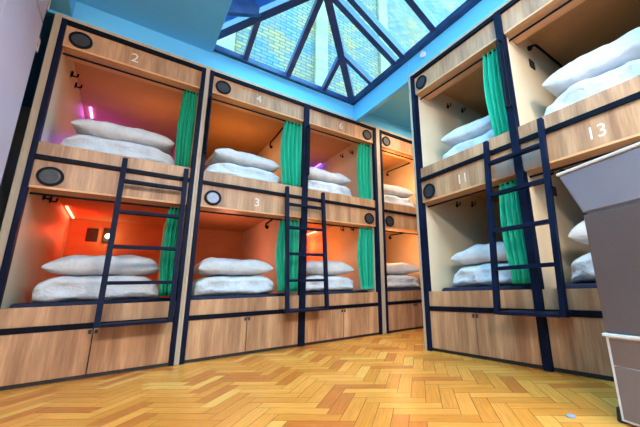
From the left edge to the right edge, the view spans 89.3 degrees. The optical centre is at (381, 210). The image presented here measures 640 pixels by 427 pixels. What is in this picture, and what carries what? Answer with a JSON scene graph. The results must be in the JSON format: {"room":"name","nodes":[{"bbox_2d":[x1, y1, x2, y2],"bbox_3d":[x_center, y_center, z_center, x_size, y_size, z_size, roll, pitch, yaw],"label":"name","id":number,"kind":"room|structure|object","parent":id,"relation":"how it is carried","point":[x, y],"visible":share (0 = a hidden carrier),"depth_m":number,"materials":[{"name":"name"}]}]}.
{"room":"dormitory","nodes":[
{"label":"dormitory","id":0,"kind":"room"},
{"bbox_2d":[0,106,242,280],"bbox_3d":[-1.901,0.421,5.006,5.550,2.640,0.100,9,-17,-38],"label":"wall","id":1,"kind":"structure","parent":0,"point":[14,152],"depth_m":3.46,"materials":[{"name":"paint"}]},
{"bbox_2d":[45,1,411,138],"bbox_3d":[-0.592,-1.206,3.654,5.550,0.168,0.040,9,-17,-38],"label":"wall","id":2,"kind":"structure","parent":0,"point":[82,12],"depth_m":2.88,"materials":[{"name":"paint"}]},
{"bbox_2d":[49,0,75,16],"bbox_3d":[-0.680,-2.123,-0.075,0.630,0.145,5.858,9,-17,-38],"label":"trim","id":3,"kind":"structure","parent":2,"relation":"attached to","point":[66,7],"depth_m":2.23,"materials":[{"name":"paint"}]},
{"bbox_2d":[420,51,425,57],"bbox_3d":[0.380,-1.442,2.930,0.022,0.056,0.056,9,-17,-38],"label":"sensor","id":4,"kind":"object","parent":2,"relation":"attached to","point":[422,54],"visible":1,"depth_m":2.92,"materials":[{"name":"white plastic"}]},
{"bbox_2d":[353,0,506,121],"bbox_3d":[1.498,-1.757,1.619,0.045,0.205,5.858,9,-17,-38],"label":"trim","id":5,"kind":"structure","parent":2,"relation":"attached to","point":[398,81],"depth_m":3.02,"materials":[{"name":"paint"}]},
{"bbox_2d":[21,0,483,128],"bbox_3d":[0.574,-1.685,2.257,5.550,0.020,8.000,9,-17,-38],"label":"ceiling","id":6,"kind":"structure","parent":0,"point":[197,23],"depth_m":2.59,"materials":[{"name":"paint"}]},
{"bbox_2d":[213,0,481,105],"bbox_3d":[-0.029,-1.948,2.202,1.750,0.521,3.235,9,-17,-38],"label":"frame","id":7,"kind":"structure","parent":6,"relation":"attached to","point":[242,14],"depth_m":2.97,"materials":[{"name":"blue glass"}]},
{"bbox_2d":[0,328,638,426],"bbox_3d":[0.667,0.927,1.621,5.550,0.120,8.000,9,-17,-38],"label":"floor","id":8,"kind":"structure","parent":0,"point":[390,379],"depth_m":1.52,"materials":[{"name":"brown wood"}]},
{"bbox_2d":[0,0,50,184],"bbox_3d":[-2.021,-0.408,1.288,0.455,2.460,1.222,9,-17,-38],"label":"wall","id":9,"kind":"structure","parent":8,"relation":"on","point":[21,23],"depth_m":1.80,"materials":[{"name":"paint"}]},
{"bbox_2d":[0,12,207,390],"bbox_3d":[-2.501,0.052,3.000,0.966,2.450,2.022,9,-17,-38],"label":"bunk","id":10,"kind":"object","parent":8,"relation":"on","point":[88,71],"visible":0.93,"depth_m":2.28,"materials":[{"name":"brown wood"}]},
{"bbox_2d":[36,167,63,185],"bbox_3d":[-2.142,-0.223,2.053,0.128,0.128,0.012,9,-17,-38],"label":"vent","id":11,"kind":"object","parent":10,"relation":"attached to","point":[45,176],"depth_m":2.05,"materials":[{"name":"grey metal"}]},
{"bbox_2d":[39,169,60,183],"bbox_3d":[-2.143,-0.223,2.054,0.101,0.101,0.010,9,-17,-38],"label":"grille","id":12,"kind":"object","parent":10,"relation":"attached to","point":[46,176],"depth_m":2.05,"materials":[{"name":"grey metal"}]},
{"bbox_2d":[68,31,92,48],"bbox_3d":[-2.178,-1.234,2.299,0.128,0.128,0.012,9,-17,-38],"label":"vent","id":13,"kind":"object","parent":10,"relation":"attached to","point":[76,39],"depth_m":2.30,"materials":[{"name":"black metal"}]},
{"bbox_2d":[71,34,89,45],"bbox_3d":[-2.179,-1.234,2.300,0.101,0.101,0.010,9,-17,-38],"label":"grille","id":14,"kind":"object","parent":10,"relation":"attached to","point":[76,39],"depth_m":2.30,"materials":[{"name":"grey metal"}]},
{"bbox_2d":[9,298,169,307],"bbox_3d":[-2.500,0.855,2.856,0.836,0.109,1.790,9,-17,-38],"label":"mattress","id":15,"kind":"object","parent":10,"relation":"on","point":[92,302],"visible":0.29,"depth_m":2.14,"materials":[{"name":"fabric"}]},
{"bbox_2d":[30,275,159,302],"bbox_3d":[-2.126,0.585,2.416,0.730,0.182,0.551,10,-18,-40],"label":"duvet","id":16,"kind":"object","parent":15,"relation":"on","point":[64,288],"visible":0.86,"depth_m":2.19,"materials":[{"name":"white fabric"}]},
{"bbox_2d":[41,255,159,275],"bbox_3d":[-2.078,0.417,2.416,0.640,0.164,0.400,8,-17,-35],"label":"pillow","id":17,"kind":"object","parent":16,"relation":"on","point":[72,265],"visible":0.92,"depth_m":2.26,"materials":[{"name":"fabric"}]},
{"bbox_2d":[102,228,109,242],"bbox_3d":[-3.155,0.283,3.663,0.096,0.170,0.071,9,-17,-38],"label":"reading lamp","id":18,"kind":"object","parent":10,"relation":"attached to","point":[105,231],"depth_m":3.66,"materials":[{"name":"white"}]},
{"bbox_2d":[93,158,188,327],"bbox_3d":[-1.647,0.195,2.230,0.408,1.143,0.168,9,-17,-38],"label":"ladder","id":19,"kind":"object","parent":10,"relation":"attached to","point":[104,281],"visible":1,"depth_m":2.19,"materials":[{"name":"blue metal"}]},
{"bbox_2d":[158,207,178,295],"bbox_3d":[-1.615,0.303,2.429,0.118,0.675,0.056,9,-17,-38],"label":"curtain","id":20,"kind":"object","parent":10,"relation":"hanging from","point":[171,226],"visible":0.59,"depth_m":2.42,"materials":[{"name":"green fabric"}]},
{"bbox_2d":[175,89,196,166],"bbox_3d":[-1.650,-0.693,2.671,0.118,0.709,0.056,9,-17,-38],"label":"curtain","id":21,"kind":"object","parent":10,"relation":"hanging from","point":[185,127],"visible":0.98,"depth_m":2.67,"materials":[{"name":"green fabric"}]},
{"bbox_3d":[-2.536,-0.159,3.103,0.836,0.101,1.790,9,-17,-38],"label":"mattress","id":22,"kind":"object","parent":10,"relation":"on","visible":0},
{"bbox_2d":[60,135,174,164],"bbox_3d":[-2.161,-0.427,2.659,0.710,0.183,0.555,8,-17,-36],"label":"duvet","id":23,"kind":"object","parent":22,"relation":"on","point":[123,148],"visible":0.24,"depth_m":2.45,"materials":[{"name":"white fabric"}]},
{"bbox_2d":[71,119,174,154],"bbox_3d":[-2.124,-0.592,2.653,0.640,0.159,0.400,8,-17,-37],"label":"pillow","id":24,"kind":"object","parent":23,"relation":"on","point":[105,130],"visible":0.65,"depth_m":2.50,"materials":[{"name":"fabric"}]},
{"bbox_2d":[176,67,383,364],"bbox_3d":[-1.357,0.218,3.848,1.900,2.450,2.097,9,-17,-38],"label":"bunk","id":25,"kind":"object","parent":8,"relation":"on","point":[240,115],"visible":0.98,"depth_m":3.22,"materials":[{"name":"brown wood"}]},
{"bbox_2d":[204,190,221,204],"bbox_3d":[-1.400,-0.108,2.634,0.128,0.128,0.012,9,-17,-38],"label":"vent","id":26,"kind":"object","parent":25,"relation":"attached to","point":[211,197],"depth_m":2.63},
{"bbox_2d":[215,80,230,93],"bbox_3d":[-1.436,-1.119,2.880,0.128,0.128,0.012,9,-17,-38],"label":"vent","id":27,"kind":"object","parent":25,"relation":"attached to","point":[221,86],"depth_m":2.88,"materials":[{"name":"black metal"}]},
{"bbox_2d":[218,82,228,91],"bbox_3d":[-1.437,-1.119,2.881,0.101,0.101,0.010,9,-17,-38],"label":"grille","id":28,"kind":"object","parent":25,"relation":"attached to","point":[222,86],"depth_m":2.88,"materials":[{"name":"grey metal"}]},
{"bbox_2d":[191,293,284,299],"bbox_3d":[-1.752,0.971,3.441,0.836,0.109,1.790,9,-17,-38],"label":"mattress","id":29,"kind":"object","parent":25,"relation":"on","point":[271,294],"visible":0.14,"depth_m":2.74,"materials":[{"name":"blue fabric"}]},
{"bbox_2d":[191,275,273,296],"bbox_3d":[-1.403,0.691,2.974,0.698,0.189,0.554,8,-17,-36],"label":"duvet","id":30,"kind":"object","parent":29,"relation":"on","point":[255,284],"visible":0.87,"depth_m":2.75,"materials":[{"name":"white fabric"}]},
{"bbox_2d":[194,257,272,275],"bbox_3d":[-1.385,0.525,2.958,0.620,0.161,0.400,9,-17,-37],"label":"pillow","id":31,"kind":"object","parent":30,"relation":"on","point":[211,266],"visible":0.94,"depth_m":2.81,"materials":[{"name":"fabric"}]},
{"bbox_2d":[276,219,298,291],"bbox_3d":[-0.891,0.415,2.994,0.198,0.675,0.056,9,-17,-38],"label":"curtain","id":32,"kind":"object","parent":25,"relation":"hanging from","point":[293,234],"visible":0.72,"depth_m":2.99,"materials":[{"name":"green fabric"}]},
{"bbox_2d":[280,120,301,186],"bbox_3d":[-0.927,-0.581,3.237,0.198,0.709,0.055,9,-17,-38],"label":"curtain","id":33,"kind":"object","parent":25,"relation":"hanging from","point":[290,151],"visible":0.94,"depth_m":3.24,"materials":[{"name":"green fabric"}]},
{"bbox_2d":[282,186,328,312],"bbox_3d":[-0.706,0.340,2.966,0.408,1.143,0.168,9,-17,-38],"label":"ladder","id":34,"kind":"object","parent":25,"relation":"attached to","point":[322,208],"visible":1,"depth_m":2.93,"materials":[{"name":"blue metal"}]},
{"bbox_2d":[306,290,367,294],"bbox_3d":[-1.031,1.082,4.005,0.836,0.109,1.790,9,-17,-38],"label":"mattress","id":35,"kind":"object","parent":25,"relation":"on","point":[352,291],"visible":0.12,"depth_m":3.35,"materials":[{"name":"blue fabric"}]},
{"bbox_2d":[306,275,353,291],"bbox_3d":[-0.708,0.802,3.526,0.642,0.186,0.561,9,-18,-39],"label":"duvet","id":36,"kind":"object","parent":35,"relation":"on","point":[335,283],"visible":0.54,"depth_m":3.35,"materials":[{"name":"white fabric"}]},
{"bbox_2d":[306,260,353,275],"bbox_3d":[-0.662,0.637,3.523,0.580,0.163,0.400,9,-17,-38],"label":"pillow","id":37,"kind":"object","parent":36,"relation":"on","point":[312,267],"visible":0.62,"depth_m":3.39,"materials":[{"name":"fabric"}]},
{"bbox_2d":[357,143,370,199],"bbox_3d":[-0.216,-0.471,3.792,0.215,0.709,0.056,9,-17,-38],"label":"curtain","id":38,"kind":"object","parent":25,"relation":"hanging from","point":[363,155],"visible":0.96,"depth_m":3.79,"materials":[{"name":"green fabric"}]},
{"bbox_2d":[357,227,373,288],"bbox_3d":[-0.181,0.525,3.550,0.215,0.675,0.056,9,-17,-38],"label":"curtain","id":39,"kind":"object","parent":25,"relation":"hanging from","point":[365,238],"visible":1,"depth_m":3.54,"materials":[{"name":"green fabric"}]},
{"bbox_2d":[364,131,369,138],"bbox_3d":[-0.179,-0.924,3.864,0.101,0.101,0.010,9,-17,-38],"label":"grille","id":40,"kind":"object","parent":25,"relation":"attached to","point":[366,133],"depth_m":3.86,"materials":[{"name":"grey metal"}]},
{"bbox_2d":[363,130,371,139],"bbox_3d":[-0.178,-0.924,3.863,0.128,0.128,0.012,9,-17,-38],"label":"vent","id":41,"kind":"object","parent":25,"relation":"attached to","point":[367,134],"depth_m":3.86,"materials":[{"name":"black metal"}]},
{"bbox_2d":[364,213,373,223],"bbox_3d":[-0.142,0.086,3.617,0.128,0.128,0.012,9,-17,-38],"label":"vent","id":42,"kind":"object","parent":25,"relation":"attached to","point":[368,217],"depth_m":3.61,"materials":[{"name":"black metal"}]},
{"bbox_2d":[366,214,372,222],"bbox_3d":[-0.143,0.087,3.618,0.101,0.101,0.010,9,-17,-38],"label":"grille","id":43,"kind":"object","parent":25,"relation":"attached to","point":[369,217],"depth_m":3.62,"materials":[{"name":"black metal"}]},
{"bbox_3d":[-1.788,-0.043,3.688,0.836,0.101,1.790,9,-17,-38],"label":"mattress","id":44,"kind":"object","parent":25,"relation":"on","visible":0},
{"bbox_2d":[206,163,280,183],"bbox_3d":[-1.445,-0.316,3.217,0.696,0.182,0.558,9,-18,-38],"label":"duvet","id":45,"kind":"object","parent":44,"relation":"on","point":[225,168],"visible":0.3,"depth_m":3.02,"materials":[{"name":"white fabric"}]},
{"bbox_2d":[205,148,279,172],"bbox_3d":[-1.403,-0.479,3.216,0.620,0.164,0.400,10,-18,-40],"label":"pillow","id":46,"kind":"object","parent":45,"relation":"on","point":[222,155],"visible":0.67,"depth_m":3.06,"materials":[{"name":"fabric"}]},
{"bbox_3d":[-1.066,0.069,4.252,0.836,0.101,1.790,9,-17,-38],"label":"mattress","id":47,"kind":"object","parent":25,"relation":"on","visible":0},
{"bbox_2d":[308,180,351,195],"bbox_3d":[-0.740,-0.206,3.769,0.667,0.182,0.548,8,-17,-37],"label":"duvet","id":48,"kind":"object","parent":47,"relation":"on","point":[312,184],"visible":0.16,"depth_m":3.57,"materials":[{"name":"white fabric"}]},
{"bbox_2d":[308,167,350,185],"bbox_3d":[-0.716,-0.376,3.755,0.580,0.161,0.400,9,-18,-39],"label":"pillow","id":49,"kind":"object","parent":48,"relation":"on","point":[317,174],"visible":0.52,"depth_m":3.61,"materials":[{"name":"fabric"}]},
{"bbox_2d":[377,127,422,333],"bbox_3d":[-0.253,0.400,4.758,0.981,2.450,2.022,9,-17,-38],"label":"bunk","id":50,"kind":"object","parent":8,"relation":"on","point":[403,311],"visible":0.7,"depth_m":4.03,"materials":[{"name":"brown wood"}]},
{"bbox_2d":[382,136,390,145],"bbox_3d":[0.059,-0.888,4.048,0.128,0.128,0.012,9,-17,-38],"label":"vent","id":51,"kind":"object","parent":50,"relation":"attached to","point":[386,140],"depth_m":4.05,"materials":[{"name":"black plastic"}]},
{"bbox_2d":[384,137,388,144],"bbox_3d":[0.058,-0.887,4.049,0.101,0.101,0.010,9,-17,-38],"label":"grille","id":52,"kind":"object","parent":50,"relation":"attached to","point":[386,139],"depth_m":4.05,"materials":[{"name":"grey metal"}]},
{"bbox_2d":[385,216,393,225],"bbox_3d":[0.094,0.123,3.802,0.128,0.128,0.012,9,-17,-38],"label":"vent","id":53,"kind":"object","parent":50,"relation":"attached to","point":[389,220],"depth_m":3.80,"materials":[{"name":"black metal"}]},
{"bbox_2d":[387,217,392,224],"bbox_3d":[0.094,0.123,3.803,0.101,0.101,0.010,9,-17,-38],"label":"grille","id":54,"kind":"object","parent":50,"relation":"attached to","point":[389,219],"depth_m":3.80,"materials":[{"name":"black metal"}]},
{"bbox_2d":[387,288,420,290],"bbox_3d":[-0.261,1.202,4.607,0.836,0.109,1.790,9,-17,-38],"label":"mattress","id":55,"kind":"object","parent":50,"relation":"on","point":[404,289],"visible":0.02,"depth_m":3.95,"materials":[{"name":"fabric"}]},
{"bbox_2d":[387,275,419,288],"bbox_3d":[0.092,0.925,4.152,0.690,0.188,0.554,8,-17,-36],"label":"duvet","id":56,"kind":"object","parent":55,"relation":"on","point":[393,281],"visible":0.57,"depth_m":3.96,"materials":[{"name":"white fabric"}]},
{"bbox_2d":[387,262,419,274],"bbox_3d":[0.140,0.764,4.149,0.600,0.163,0.400,8,-17,-35],"label":"pillow","id":57,"kind":"object","parent":56,"relation":"on","point":[401,268],"visible":0.55,"depth_m":4.03,"materials":[{"name":"fabric"}]},
{"bbox_3d":[-0.296,0.188,4.854,0.836,0.101,1.790,9,-17,-38],"label":"mattress","id":58,"kind":"object","parent":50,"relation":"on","visible":0},
{"bbox_2d":[384,195,414,207],"bbox_3d":[0.058,-0.087,4.390,0.674,0.189,0.558,9,-17,-37],"label":"duvet","id":59,"kind":"object","parent":58,"relation":"on","point":[392,199],"visible":0.21,"depth_m":4.21,"materials":[{"name":"white fabric"}]},
{"bbox_2d":[384,184,413,197],"bbox_3d":[0.088,-0.251,4.383,0.600,0.163,0.400,8,-17,-35],"label":"pillow","id":60,"kind":"object","parent":59,"relation":"on","point":[400,192],"visible":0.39,"depth_m":4.26,"materials":[{"name":"fabric"}]},
{"bbox_2d":[408,0,639,380],"bbox_3d":[1.639,-0.183,2.638,2.097,2.450,1.902,9,-17,-38],"label":"bunk","id":61,"kind":"object","parent":8,"relation":"on","point":[533,39],"visible":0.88,"depth_m":2.27,"materials":[{"name":"brown wood"}]},
{"bbox_2d":[417,77,424,86],"bbox_3d":[0.360,-1.176,2.906,0.010,0.101,0.101,9,-17,-38],"label":"grille","id":62,"kind":"object","parent":61,"relation":"attached to","point":[420,80],"depth_m":2.90,"materials":[{"name":"grey metal"}]},
{"bbox_2d":[416,75,426,88],"bbox_3d":[0.359,-1.177,2.905,0.012,0.128,0.128,9,-17,-38],"label":"vent","id":63,"kind":"object","parent":61,"relation":"attached to","point":[421,80],"depth_m":2.90,"materials":[{"name":"black metal"}]},
{"bbox_2d":[423,183,434,198],"bbox_3d":[0.395,-0.166,2.659,0.012,0.128,0.128,9,-17,-38],"label":"vent","id":64,"kind":"object","parent":61,"relation":"attached to","point":[428,188],"depth_m":2.66,"materials":[{"name":"grey metal"}]},
{"bbox_2d":[425,185,432,196],"bbox_3d":[0.396,-0.166,2.660,0.010,0.101,0.101,9,-17,-38],"label":"grille","id":65,"kind":"object","parent":61,"relation":"attached to","point":[428,188],"depth_m":2.66,"materials":[{"name":"grey plastic"}]},
{"bbox_2d":[442,285,531,290],"bbox_3d":[1.453,0.711,2.843,1.800,0.109,0.836,9,-17,-38],"label":"mattress","id":66,"kind":"object","parent":61,"relation":"on","point":[518,287],"visible":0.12,"depth_m":2.31,"materials":[{"name":"fabric"}]},
{"bbox_2d":[452,262,530,286],"bbox_3d":[0.972,0.493,2.497,0.543,0.184,0.712,9,-17,-38],"label":"duvet","id":67,"kind":"object","parent":66,"relation":"on","point":[476,275],"visible":0.42,"depth_m":2.39,"materials":[{"name":"white fabric"}]},
{"bbox_2d":[451,242,507,264],"bbox_3d":[0.917,0.331,2.493,0.400,0.162,0.640,9,-18,-38],"label":"pillow","id":68,"kind":"object","parent":67,"relation":"on","point":[478,253],"visible":0.43,"depth_m":2.43,"materials":[{"name":"fabric"}]},
{"bbox_2d":[483,46,508,136],"bbox_3d":[0.840,-0.864,2.333,0.055,0.709,0.187,9,-17,-38],"label":"curtain","id":69,"kind":"object","parent":61,"relation":"hanging from","point":[493,90],"visible":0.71,"depth_m":2.34,"materials":[{"name":"green fabric"}]},
{"bbox_2d":[499,179,530,283],"bbox_3d":[0.875,0.133,2.091,0.056,0.675,0.187,9,-17,-38],"label":"curtain","id":70,"kind":"object","parent":61,"relation":"hanging from","point":[510,213],"visible":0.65,"depth_m":2.09,"materials":[{"name":"green fabric"}]},
{"bbox_2d":[483,117,572,317],"bbox_3d":[0.833,0.030,1.915,0.168,1.143,0.408,9,-17,-38],"label":"ladder","id":71,"kind":"object","parent":61,"relation":"attached to","point":[564,312],"visible":1,"depth_m":1.86,"materials":[{"name":"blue metal"}]},
{"bbox_2d":[529,58,535,69],"bbox_3d":[1.176,-1.146,2.486,0.080,0.070,0.008,9,-17,-38],"label":"switch plate","id":72,"kind":"object","parent":61,"relation":"attached to","point":[531,63],"depth_m":2.47,"materials":[{"name":"plastic"}]},
{"bbox_2d":[553,186,556,196],"bbox_3d":[1.212,-0.141,2.241,0.080,0.070,0.008,9,-17,-38],"label":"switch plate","id":73,"kind":"object","parent":61,"relation":"attached to","point":[554,187],"depth_m":2.25,"materials":[{"name":"plastic"}]},
{"bbox_2d":[556,283,596,288],"bbox_3d":[2.018,0.524,2.158,1.800,0.109,0.836,9,-17,-38],"label":"mattress","id":74,"kind":"object","parent":61,"relation":"on","point":[579,285],"visible":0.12,"depth_m":1.83,"materials":[{"name":"blue fabric"}]},
{"bbox_2d":[571,252,595,283],"bbox_3d":[1.535,0.285,1.799,0.555,0.221,0.724,9,-17,-38],"label":"duvet","id":75,"kind":"object","parent":74,"relation":"on","point":[582,268],"visible":0.34,"depth_m":1.86,"materials":[{"name":"white fabric"}]},
{"bbox_2d":[568,220,588,245],"bbox_3d":[1.489,0.085,1.809,0.400,0.214,0.660,9,-18,-39],"label":"pillow","id":76,"kind":"object","parent":75,"relation":"on","point":[578,233],"visible":0.29,"depth_m":1.89,"materials":[{"name":"fabric"}]},
{"bbox_3d":[1.417,-0.302,3.090,1.800,0.101,0.836,9,-17,-38],"label":"mattress","id":77,"kind":"object","parent":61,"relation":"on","visible":0},
{"bbox_2d":[442,129,493,158],"bbox_3d":[0.938,-0.514,2.742,0.557,0.179,0.710,9,-17,-37],"label":"duvet","id":78,"kind":"object","parent":77,"relation":"on","point":[467,144],"visible":0.16,"depth_m":2.61,"materials":[{"name":"white fabric"}]},
{"bbox_2d":[440,115,492,146],"bbox_3d":[0.884,-0.678,2.735,0.400,0.160,0.640,10,-18,-40],"label":"pillow","id":79,"kind":"object","parent":78,"relation":"on","point":[477,128],"visible":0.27,"depth_m":2.66,"materials":[{"name":"fabric"}]},
{"bbox_3d":[1.982,-0.489,2.404,1.800,0.101,0.836,9,-17,-38],"label":"mattress","id":80,"kind":"object","parent":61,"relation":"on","visible":0},
{"bbox_2d":[544,59,639,115],"bbox_3d":[1.502,-0.722,2.050,0.557,0.217,0.732,8,-17,-36],"label":"duvet","id":81,"kind":"object","parent":80,"relation":"on","point":[583,89],"visible":0.23,"depth_m":1.92,"materials":[{"name":"white fabric"}]},
{"bbox_2d":[542,27,639,97],"bbox_3d":[1.454,-0.922,2.053,0.400,0.213,0.660,9,-18,-39],"label":"pillow","id":82,"kind":"object","parent":81,"relation":"on","point":[605,58],"visible":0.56,"depth_m":1.94,"materials":[{"name":"fabric"}]},
{"bbox_2d":[566,414,575,417],"bbox_3d":[0.690,0.749,1.160,0.032,0.004,0.032,9,-17,-38],"label":"button","id":83,"kind":"object","parent":8,"relation":"on","point":[567,415],"visible":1,"depth_m":1.16,"materials":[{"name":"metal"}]},
{"bbox_2d":[556,142,639,426],"bbox_3d":[1.075,0.225,1.013,0.408,0.928,0.689,4,-15,-22],"label":"base cabinet","id":84,"kind":"object","parent":8,"relation":"on","point":[606,188],"visible":1,"depth_m":1.12,"materials":[{"name":"laminate"}]},
{"label":"outside","id":85,"kind":"structure","parent":0,"visible":0},
{"bbox_2d":[216,0,465,96],"bbox_3d":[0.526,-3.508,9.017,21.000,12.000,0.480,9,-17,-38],"label":"skylight","id":86,"kind":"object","parent":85,"point":[277,37],"visible":0.12,"depth_m":7.40,"materials":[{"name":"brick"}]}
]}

